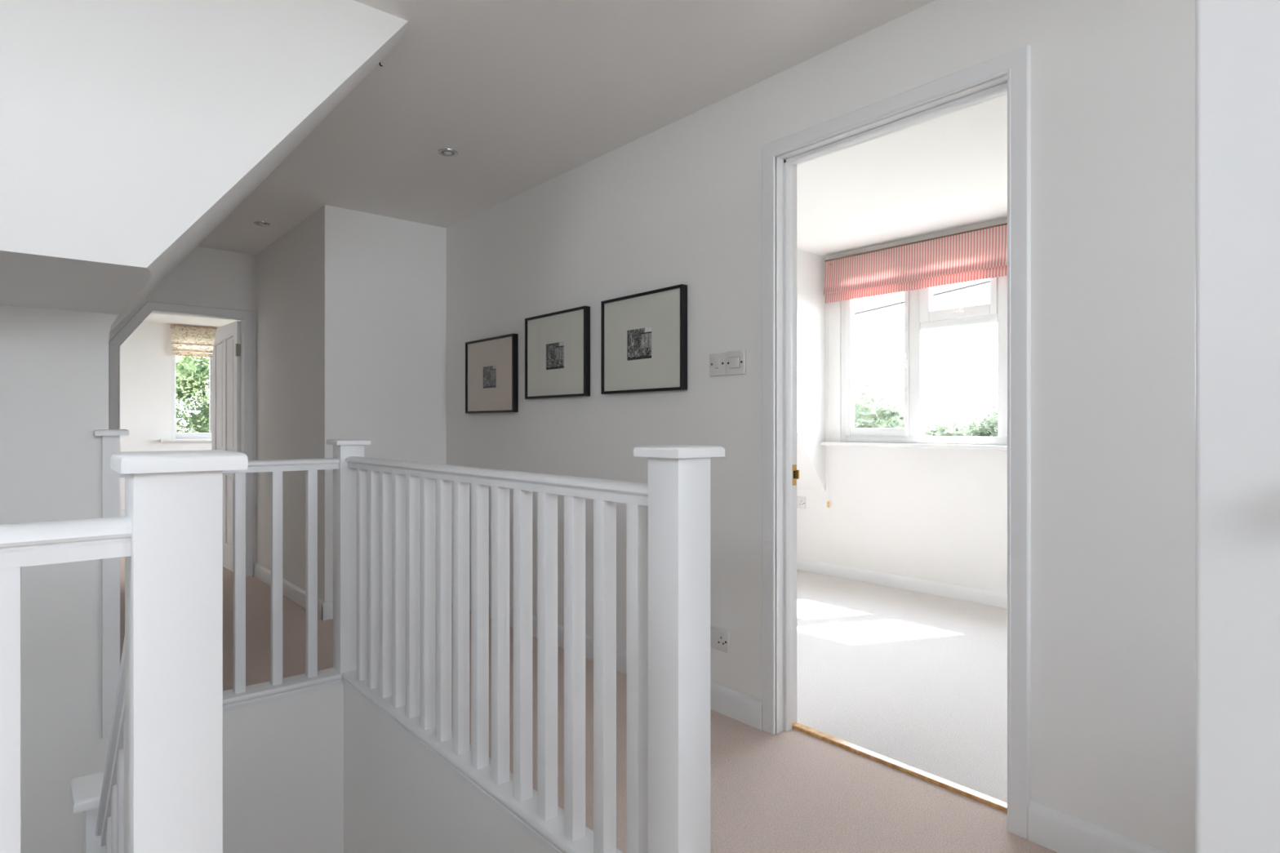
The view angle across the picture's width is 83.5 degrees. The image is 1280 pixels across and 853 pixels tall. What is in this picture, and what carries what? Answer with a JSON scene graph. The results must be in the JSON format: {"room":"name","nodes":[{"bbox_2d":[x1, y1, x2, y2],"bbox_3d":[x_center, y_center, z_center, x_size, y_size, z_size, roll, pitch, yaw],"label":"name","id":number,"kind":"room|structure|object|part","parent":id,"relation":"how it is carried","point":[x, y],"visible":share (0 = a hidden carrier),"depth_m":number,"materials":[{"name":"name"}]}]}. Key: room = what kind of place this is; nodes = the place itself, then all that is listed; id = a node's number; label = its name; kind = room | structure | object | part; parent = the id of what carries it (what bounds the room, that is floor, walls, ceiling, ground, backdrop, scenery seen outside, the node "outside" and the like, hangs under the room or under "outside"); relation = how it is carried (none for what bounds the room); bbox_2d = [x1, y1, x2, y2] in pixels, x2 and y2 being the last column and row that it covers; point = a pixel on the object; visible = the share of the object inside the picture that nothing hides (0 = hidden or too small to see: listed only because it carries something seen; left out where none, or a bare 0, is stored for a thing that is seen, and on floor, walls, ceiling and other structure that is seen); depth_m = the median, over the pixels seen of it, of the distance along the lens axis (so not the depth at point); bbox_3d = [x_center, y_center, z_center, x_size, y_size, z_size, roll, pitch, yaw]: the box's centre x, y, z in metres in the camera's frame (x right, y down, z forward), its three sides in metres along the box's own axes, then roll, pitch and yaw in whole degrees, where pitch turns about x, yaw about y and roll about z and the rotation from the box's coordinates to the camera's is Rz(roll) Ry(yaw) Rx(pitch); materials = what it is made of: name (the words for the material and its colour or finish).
{"room":"stair landing","nodes":[
{"label":"stair landing","id":0,"kind":"room"},
{"bbox_2d":[0,129,313,852],"bbox_3d":[-3.030,1.300,3.186,2.267,5.060,2.663,0,0,-41],"label":"wall","id":1,"kind":"structure","parent":0,"point":[54,363],"depth_m":2.38,"materials":[{"name":"white paint"}]},
{"bbox_2d":[93,429,128,739],"bbox_3d":[-1.837,0.536,2.484,0.094,1.047,0.168,0,0,-41],"label":"newel post","id":2,"kind":"object","parent":1,"relation":"attached to","point":[110,438],"visible":0.85,"depth_m":2.44,"materials":[{"name":"white paint"}]},
{"bbox_3d":[-1.843,0.547,2.490,0.048,1.025,0.142,0,0,-41],"label":"post","id":3,"kind":"part","parent":2,"relation":"part of","materials":[{"name":"white paint"}]},
{"bbox_2d":[120,321,217,509],"bbox_3d":[-5.835,-0.075,8.687,4.700,2.310,0.180,0,0,-41],"label":"wall","id":4,"kind":"structure","parent":0,"point":[145,355],"depth_m":8.54,"materials":[{"name":"white paint"}]},
{"bbox_2d":[120,509,124,516],"bbox_3d":[-5.847,1.031,8.548,4.500,0.098,0.016,0,0,-41],"label":"baseboard","id":5,"kind":"structure","parent":4,"relation":"attached to","point":[122,511],"depth_m":8.37,"materials":[{"name":"white paint"}]},
{"bbox_2d":[160,343,212,441],"bbox_3d":[-5.164,-0.463,9.134,1.600,1.315,0.180,0,0,-41],"label":"window","id":6,"kind":"structure","parent":4,"relation":"in","point":[175,437],"depth_m":8.73,"materials":[{"name":"white plastic"}]},
{"bbox_3d":[-5.142,0.180,9.109,1.600,0.030,0.115,0,0,-41],"label":"sill","id":7,"kind":"part","parent":6,"relation":"part of","materials":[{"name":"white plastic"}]},
{"bbox_2d":[170,324,216,357],"bbox_3d":[-5.115,-1.031,9.122,1.442,0.362,0.081,0,0,-41],"label":"blind","id":8,"kind":"object","parent":6,"relation":"attached to","point":[195,341],"visible":0.38,"depth_m":8.78,"materials":[{"name":"beige fabric"}]},
{"bbox_2d":[108,247,256,575],"bbox_3d":[-3.162,-0.075,4.896,1.400,2.310,0.100,0,0,-41],"label":"wall","id":9,"kind":"structure","parent":0,"point":[207,277],"depth_m":5.01,"materials":[{"name":"white paint"}]},
{"bbox_2d":[108,301,253,577],"bbox_3d":[-3.130,0.129,4.917,0.840,1.902,0.118,0,0,-41],"label":"trim","id":10,"kind":"structure","parent":9,"relation":"attached to","point":[246,317],"depth_m":5.11,"materials":[{"name":"white paint"}]},
{"bbox_2d":[211,320,240,572],"bbox_3d":[-3.143,0.158,5.442,0.047,1.832,0.715,0,0,-44],"label":"door","id":11,"kind":"structure","parent":9,"relation":"in","point":[226,355],"depth_m":5.38,"materials":[{"name":"white paint"}]},
{"bbox_3d":[-3.247,-0.224,5.558,0.026,0.835,0.215,0,0,-44],"label":"panel","id":12,"kind":"part","parent":11,"relation":"part of","materials":[{"name":"white paint"}]},
{"bbox_3d":[-3.040,0.629,5.341,0.026,0.510,0.215,0,0,-44],"label":"panel","id":13,"kind":"part","parent":11,"relation":"part of","materials":[{"name":"white paint"}]},
{"bbox_3d":[-3.040,-0.234,5.341,0.026,0.855,0.215,0,0,-44],"label":"panel","id":14,"kind":"part","parent":11,"relation":"part of","materials":[{"name":"white paint"}]},
{"bbox_2d":[0,0,408,314],"bbox_3d":[-1.852,-0.807,1.817,2.267,0.845,0.949,0,0,-41],"label":"sloped ceiling","id":15,"kind":"structure","parent":0,"point":[129,129],"depth_m":1.77,"materials":[{"name":"white paint"}]},
{"bbox_2d":[108,682,343,852],"bbox_3d":[-1.559,2.449,2.755,0.785,2.762,0.090,0,0,-41],"label":"wall","id":16,"kind":"structure","parent":0,"point":[283,759],"depth_m":2.83,"materials":[{"name":"white paint"}]},
{"bbox_2d":[120,457,342,712],"bbox_3d":[-1.551,0.606,2.760,0.747,0.940,0.108,0,0,-41],"label":"balustrade","id":17,"kind":"object","parent":16,"relation":"on","point":[242,695],"visible":0.59,"depth_m":2.84,"materials":[{"name":"white paint"}]},
{"bbox_3d":[-1.557,0.159,2.767,0.747,0.046,0.064,0,0,-41],"label":"handrail","id":18,"kind":"part","parent":17,"relation":"part of","materials":[{"name":"white paint"}]},
{"bbox_3d":[-1.551,1.052,2.760,0.747,0.048,0.108,0,0,-41],"label":"rail","id":19,"kind":"part","parent":17,"relation":"part of","materials":[{"name":"white paint"}]},
{"bbox_2d":[256,208,319,598],"bbox_3d":[-2.257,-0.075,4.651,0.100,2.310,1.453,0,0,-41],"label":"wall","id":20,"kind":"structure","parent":0,"point":[287,269],"depth_m":4.54,"materials":[{"name":"white paint"}]},
{"bbox_2d":[253,561,325,620],"bbox_3d":[-2.263,1.031,4.569,0.016,0.098,1.569,0,0,-41],"label":"baseboard","id":21,"kind":"structure","parent":20,"relation":"attached to","point":[291,591],"depth_m":4.45,"materials":[{"name":"white paint"}]},
{"bbox_2d":[319,204,446,601],"bbox_3d":[-1.514,-0.075,4.266,0.724,2.310,0.100,0,0,-41],"label":"wall","id":22,"kind":"structure","parent":0,"point":[383,279],"depth_m":4.19,"materials":[{"name":"white paint"}]},
{"bbox_2d":[321,600,333,620],"bbox_3d":[-1.488,1.031,4.212,0.724,0.098,0.016,0,0,-41],"label":"baseboard","id":23,"kind":"structure","parent":22,"relation":"attached to","point":[329,605],"depth_m":3.99,"materials":[{"name":"white paint"}]},
{"bbox_2d":[343,685,550,852],"bbox_3d":[-0.562,2.449,2.268,0.090,2.762,2.130,0,0,-41],"label":"wall","id":24,"kind":"structure","parent":0,"point":[398,798],"depth_m":2.50,"materials":[{"name":"white paint"}]},
{"bbox_2d":[341,456,648,852],"bbox_3d":[-0.576,0.603,2.276,0.092,0.947,1.929,0,0,-41],"label":"balustrade","id":25,"kind":"object","parent":24,"relation":"on","point":[403,673],"visible":0.95,"depth_m":2.06,"materials":[{"name":"white paint"}]},
{"bbox_3d":[-0.576,1.052,2.276,0.092,0.048,1.929,0,0,-41],"label":"rail","id":26,"kind":"part","parent":25,"relation":"part of","materials":[{"name":"white paint"}]},
{"bbox_3d":[-0.576,0.152,2.277,0.064,0.046,1.929,0,0,-41],"label":"handrail","id":27,"kind":"part","parent":25,"relation":"part of","materials":[{"name":"white paint"}]},
{"bbox_2d":[142,0,1007,328],"bbox_3d":[-1.377,-1.305,4.126,6.100,0.150,13.150,0,0,-41],"label":"ceiling","id":28,"kind":"structure","parent":0,"point":[526,94],"depth_m":2.89,"materials":[{"name":"white paint"}]},
{"bbox_2d":[253,221,270,226],"bbox_3d":[-2.300,-1.226,4.359,0.088,0.009,0.088,0,0,-41],"label":"recessed light","id":29,"kind":"object","parent":28,"relation":"in","point":[258,223],"visible":1,"depth_m":4.35,"materials":[{"name":"silver metal"}]},
{"bbox_2d":[437,148,457,156],"bbox_3d":[-0.864,-1.226,3.226,0.088,0.009,0.088,0,0,-41],"label":"recessed light","id":30,"kind":"object","parent":28,"relation":"in","point":[444,152],"visible":1,"depth_m":3.22,"materials":[{"name":"silver metal"}]},
{"bbox_2d":[120,556,1057,852],"bbox_3d":[-1.380,1.190,4.091,5.950,0.220,13.000,0,0,-41],"label":"floor","id":31,"kind":"structure","parent":0,"point":[792,791],"depth_m":2.57,"materials":[{"name":"beige carpet"}]},
{"bbox_2d":[0,515,131,852],"bbox_3d":[-1.146,0.595,0.449,1.350,0.963,0.092,0,0,-41],"label":"balustrade","id":32,"kind":"object","parent":31,"relation":"on","point":[41,543],"visible":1,"depth_m":0.81,"materials":[{"name":"white paint"}]},
{"bbox_3d":[-1.145,0.136,0.449,1.350,0.046,0.064,0,0,-41],"label":"handrail","id":33,"kind":"part","parent":32,"relation":"part of","materials":[{"name":"white paint"}]},
{"bbox_2d":[110,449,248,852],"bbox_3d":[-0.593,0.557,0.922,0.132,1.046,0.133,0,0,-41],"label":"newel post","id":34,"kind":"object","parent":31,"relation":"on","point":[174,499],"visible":1,"depth_m":0.88,"materials":[{"name":"white paint"}]},
{"bbox_2d":[94,636,124,852],"bbox_3d":[-0.872,1.095,1.238,0.064,1.921,0.746,0,0,-41],"label":"balustrade","id":35,"kind":"object","parent":34,"relation":"attached to","point":[110,824],"visible":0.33,"depth_m":1.27,"materials":[{"name":"white paint"}]},
{"bbox_3d":[-0.598,0.568,0.919,0.094,1.024,0.094,0,0,-41],"label":"post","id":36,"kind":"part","parent":34,"relation":"part of","materials":[{"name":"white paint"}]},
{"bbox_2d":[325,439,371,682],"bbox_3d":[-1.238,0.570,3.044,0.140,1.021,0.140,0,0,-41],"label":"newel post","id":37,"kind":"object","parent":31,"relation":"on","point":[344,478],"visible":0.84,"depth_m":3.00,"materials":[{"name":"white paint"}]},
{"bbox_3d":[-1.238,0.581,3.044,0.098,0.999,0.098,0,0,-41],"label":"post","id":38,"kind":"part","parent":37,"relation":"part of","materials":[{"name":"white paint"}]},
{"bbox_2d":[633,444,724,852],"bbox_3d":[0.082,0.561,1.508,0.136,1.037,0.136,0,0,-41],"label":"newel post","id":39,"kind":"object","parent":31,"relation":"on","point":[679,475],"visible":1,"depth_m":1.48,"materials":[{"name":"white paint"}]},
{"bbox_3d":[0.082,0.573,1.508,0.094,1.015,0.094,0,0,-41],"label":"post","id":40,"kind":"part","parent":39,"relation":"part of","materials":[{"name":"white paint"}]},
{"bbox_2d":[792,722,1007,813],"bbox_3d":[0.806,1.074,2.278,0.036,0.012,0.781,0,0,-41],"label":"threshold strip","id":41,"kind":"object","parent":31,"relation":"on","point":[960,789],"visible":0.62,"depth_m":2.23,"materials":[{"name":"gold metal"}]},
{"bbox_2d":[796,248,825,491],"bbox_3d":[1.342,-0.375,4.206,1.315,1.710,3.620,0,0,-41],"label":"wall","id":42,"kind":"structure","parent":0,"point":[811,298],"depth_m":5.11,"materials":[{"name":"white paint"}]},
{"bbox_2d":[446,0,1195,852],"bbox_3d":[0.065,-0.075,3.072,0.110,2.310,3.970,0,0,-41],"label":"wall","id":43,"kind":"structure","parent":0,"point":[1113,82],"depth_m":1.85,"materials":[{"name":"white paint"}]},
{"bbox_2d":[465,333,518,413],"bbox_3d":[-0.837,-0.279,4.007,0.032,0.416,0.540,0,0,-41],"label":"picture frame","id":44,"kind":"object","parent":43,"relation":"attached to","point":[491,364],"visible":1,"depth_m":3.98,"materials":[{"name":"black"}]},
{"bbox_2d":[483,365,496,388],"bbox_3d":[-0.839,-0.271,4.006,0.001,0.122,0.152,0,0,-41],"label":"print","id":45,"kind":"object","parent":44,"relation":"attached to","point":[489,372],"depth_m":4.00},
{"bbox_2d":[524,306,590,399],"bbox_3d":[-0.413,-0.345,3.516,0.032,0.416,0.523,0,0,-41],"label":"picture frame","id":46,"kind":"object","parent":43,"relation":"attached to","point":[557,344],"visible":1,"depth_m":3.49,"materials":[{"name":"black"}]},
{"bbox_2d":[546,342,564,369],"bbox_3d":[-0.415,-0.341,3.514,0.001,0.128,0.158,0,0,-41],"label":"print","id":47,"kind":"object","parent":46,"relation":"attached to","point":[555,351],"depth_m":3.51},
{"bbox_2d":[452,585,762,729],"bbox_3d":[-0.389,1.031,3.503,0.016,0.098,2.525,0,0,-41],"label":"baseboard","id":48,"kind":"structure","parent":43,"relation":"attached to","point":[747,709],"depth_m":2.69,"materials":[{"name":"white paint"}]},
{"bbox_2d":[600,284,687,394],"bbox_3d":[0.007,-0.349,3.029,0.032,0.416,0.520,0,0,-41],"label":"picture frame","id":49,"kind":"object","parent":43,"relation":"attached to","point":[644,335],"visible":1,"depth_m":3.00,"materials":[{"name":"black"}]},
{"bbox_2d":[627,326,651,360],"bbox_3d":[-0.002,-0.345,3.034,0.001,0.130,0.160,0,0,-41],"label":"print","id":50,"kind":"object","parent":49,"relation":"attached to","point":[639,340],"depth_m":3.03},
{"bbox_2d":[709,352,726,376],"bbox_3d":[0.295,-0.231,2.711,0.012,0.086,0.086,0,0,-41],"label":"light switch","id":51,"kind":"object","parent":43,"relation":"attached to","point":[717,362],"visible":1,"depth_m":2.71,"materials":[{"name":"white plastic"}]},
{"bbox_2d":[710,625,729,653],"bbox_3d":[0.283,0.807,2.724,0.013,0.082,0.146,0,0,-41],"label":"wall socket","id":52,"kind":"object","parent":43,"relation":"attached to","point":[719,637],"visible":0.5,"depth_m":2.70,"materials":[{"name":"white plastic"}]},
{"bbox_2d":[726,350,746,375],"bbox_3d":[0.352,-0.232,2.642,0.016,0.089,0.089,0,0,-41],"label":"switch","id":53,"kind":"object","parent":43,"relation":"attached to","point":[735,360],"visible":1,"depth_m":2.63,"materials":[{"name":"white plastic"}]},
{"bbox_2d":[762,44,1031,839],"bbox_3d":[0.772,0.043,2.248,0.133,2.075,0.891,0,0,-41],"label":"trim","id":54,"kind":"structure","parent":43,"relation":"attached to","point":[1009,73],"depth_m":2.24,"materials":[{"name":"white paint"}]},
{"bbox_3d":[0.553,0.177,2.575,0.024,0.075,0.003,0,0,-41],"label":"strike plate","id":55,"kind":"part","parent":54,"relation":"part of","materials":[{"name":"gold metal"}]},
{"bbox_2d":[1028,800,1170,852],"bbox_3d":[1.165,1.031,1.700,0.016,0.098,0.454,0,0,-41],"label":"baseboard","id":56,"kind":"structure","parent":43,"relation":"attached to","point":[1057,831],"depth_m":1.79,"materials":[{"name":"white paint"}]},
{"bbox_2d":[796,217,1007,594],"bbox_3d":[1.874,-0.075,4.697,0.130,2.310,3.870,0,0,-41],"label":"wall","id":57,"kind":"structure","parent":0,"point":[931,514],"depth_m":4.74,"materials":[{"name":"white paint"}]},
{"bbox_2d":[796,496,805,508],"bbox_3d":[1.184,0.577,5.386,0.013,0.086,0.145,0,0,-41],"label":"wall socket","id":58,"kind":"object","parent":57,"relation":"attached to","point":[801,501],"visible":0.52,"depth_m":5.36,"materials":[{"name":"white plastic"}]},
{"bbox_2d":[796,558,1007,608],"bbox_3d":[1.835,1.039,4.630,0.016,0.082,3.620,0,0,-41],"label":"baseboard","id":59,"kind":"structure","parent":57,"relation":"attached to","point":[956,592],"depth_m":4.71,"materials":[{"name":"white paint"}]},
{"bbox_2d":[820,275,1007,450],"bbox_3d":[1.977,-0.483,4.473,0.145,1.254,1.927,0,0,-41],"label":"window","id":60,"kind":"structure","parent":57,"relation":"attached to","point":[920,317],"depth_m":4.68,"materials":[{"name":"white plastic"}]},
{"bbox_3d":[1.629,-0.497,4.915,0.056,1.141,0.481,0,0,-41],"label":"sash","id":61,"kind":"part","parent":60,"relation":"part of","materials":[{"name":"white plastic"}]},
{"bbox_3d":[1.743,-0.438,4.717,0.030,0.115,0.020,0,0,-41],"label":"handle","id":62,"kind":"part","parent":60,"relation":"part of","materials":[{"name":"white plastic"}]},
{"bbox_3d":[1.954,0.131,4.454,0.085,0.026,1.927,0,0,-41],"label":"sill","id":63,"kind":"part","parent":60,"relation":"part of","materials":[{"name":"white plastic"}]},
{"bbox_3d":[1.978,-0.707,4.447,0.026,0.019,0.065,0,0,-41],"label":"handle","id":64,"kind":"part","parent":60,"relation":"part of","materials":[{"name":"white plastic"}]},
{"bbox_3d":[1.994,-0.869,4.490,0.056,0.398,0.488,0,0,-41],"label":"sash","id":65,"kind":"part","parent":60,"relation":"part of","materials":[{"name":"white plastic"}]},
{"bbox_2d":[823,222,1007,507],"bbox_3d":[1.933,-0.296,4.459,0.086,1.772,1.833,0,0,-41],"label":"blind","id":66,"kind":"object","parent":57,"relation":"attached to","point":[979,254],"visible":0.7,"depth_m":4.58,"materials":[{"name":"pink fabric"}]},
{"bbox_3d":[1.356,-0.300,5.160,0.003,1.700,0.003,0,0,-41],"label":"pull cord","id":67,"kind":"part","parent":66,"relation":"part of","materials":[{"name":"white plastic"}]},
{"bbox_3d":[2.008,-0.075,0.833,2.470,2.310,0.120,0,0,-41],"label":"wall","id":68,"kind":"structure","parent":0,"visible":0},
{"bbox_2d":[1195,0,1279,852],"bbox_3d":[0.718,0.084,0.305,0.765,1.980,0.091,0,0,41],"label":"door","id":69,"kind":"structure","parent":68,"relation":"in","point":[1237,42],"depth_m":0.55,"materials":[{"name":"white paint"}]},
{"label":"outside","id":70,"kind":"structure","parent":0,"visible":0},
{"bbox_3d":[2.621,6.380,35.258,170.000,0.200,170.000,0,0,-41],"label":"ground","id":71,"kind":"structure","parent":70,"visible":0},
{"bbox_2d":[175,355,209,432],"bbox_3d":[-11.017,1.236,17.892,5.076,10.088,4.184,0,0,-37],"label":"tree","id":72,"kind":"object","parent":71,"relation":"on","point":[192,375],"visible":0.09,"depth_m":17.10,"materials":[{"name":"green plant"}]},
{"bbox_2d":[854,383,936,435],"bbox_3d":[8.880,2.298,28.582,7.187,7.963,5.779,0,0,42],"label":"tree","id":73,"kind":"object","parent":71,"relation":"on","point":[868,413],"visible":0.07,"depth_m":27.54,"materials":[{"name":"green plant"}]},
{"bbox_2d":[924,417,976,436],"bbox_3d":[14.450,2.947,35.376,6.101,6.666,5.739,0,0,35],"label":"tree","id":74,"kind":"object","parent":71,"relation":"on","point":[947,429],"visible":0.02,"depth_m":34.31,"materials":[{"name":"green plant"}]},
{"bbox_2d":[950,405,997,436],"bbox_3d":[19.929,2.574,38.865,6.883,7.702,7.102,0,0,42],"label":"tree","id":75,"kind":"object","parent":71,"relation":"on","point":[988,427],"visible":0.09,"depth_m":38.45,"materials":[{"name":"green plant"}]},
{"bbox_3d":[-1.400,2.505,1.434,2.450,2.850,2.200,0,0,-41],"label":"floor","id":76,"kind":"structure","parent":0,"visible":0},
{"bbox_2d":[70,771,106,852],"bbox_3d":[-1.147,1.296,1.554,0.134,1.055,0.134,0,0,-41],"label":"newel post","id":77,"kind":"object","parent":76,"relation":"on","point":[86,791],"visible":0.39,"depth_m":1.50,"materials":[{"name":"white paint"}]},
{"bbox_3d":[-1.147,1.308,1.554,0.092,1.033,0.092,0,0,-41],"label":"post","id":78,"kind":"part","parent":77,"relation":"part of","materials":[{"name":"white paint"}]},
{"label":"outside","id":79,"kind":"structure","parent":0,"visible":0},
{"bbox_2d":[854,280,990,315],"bbox_3d":[5.874,-2.695,14.630,0.044,1.214,12.504,0,0,-41],"label":"overhead cable","id":80,"kind":"object","parent":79,"point":[986,282],"visible":0.21,"depth_m":14.44,"materials":[{"name":"grey plastic"}]}
]}

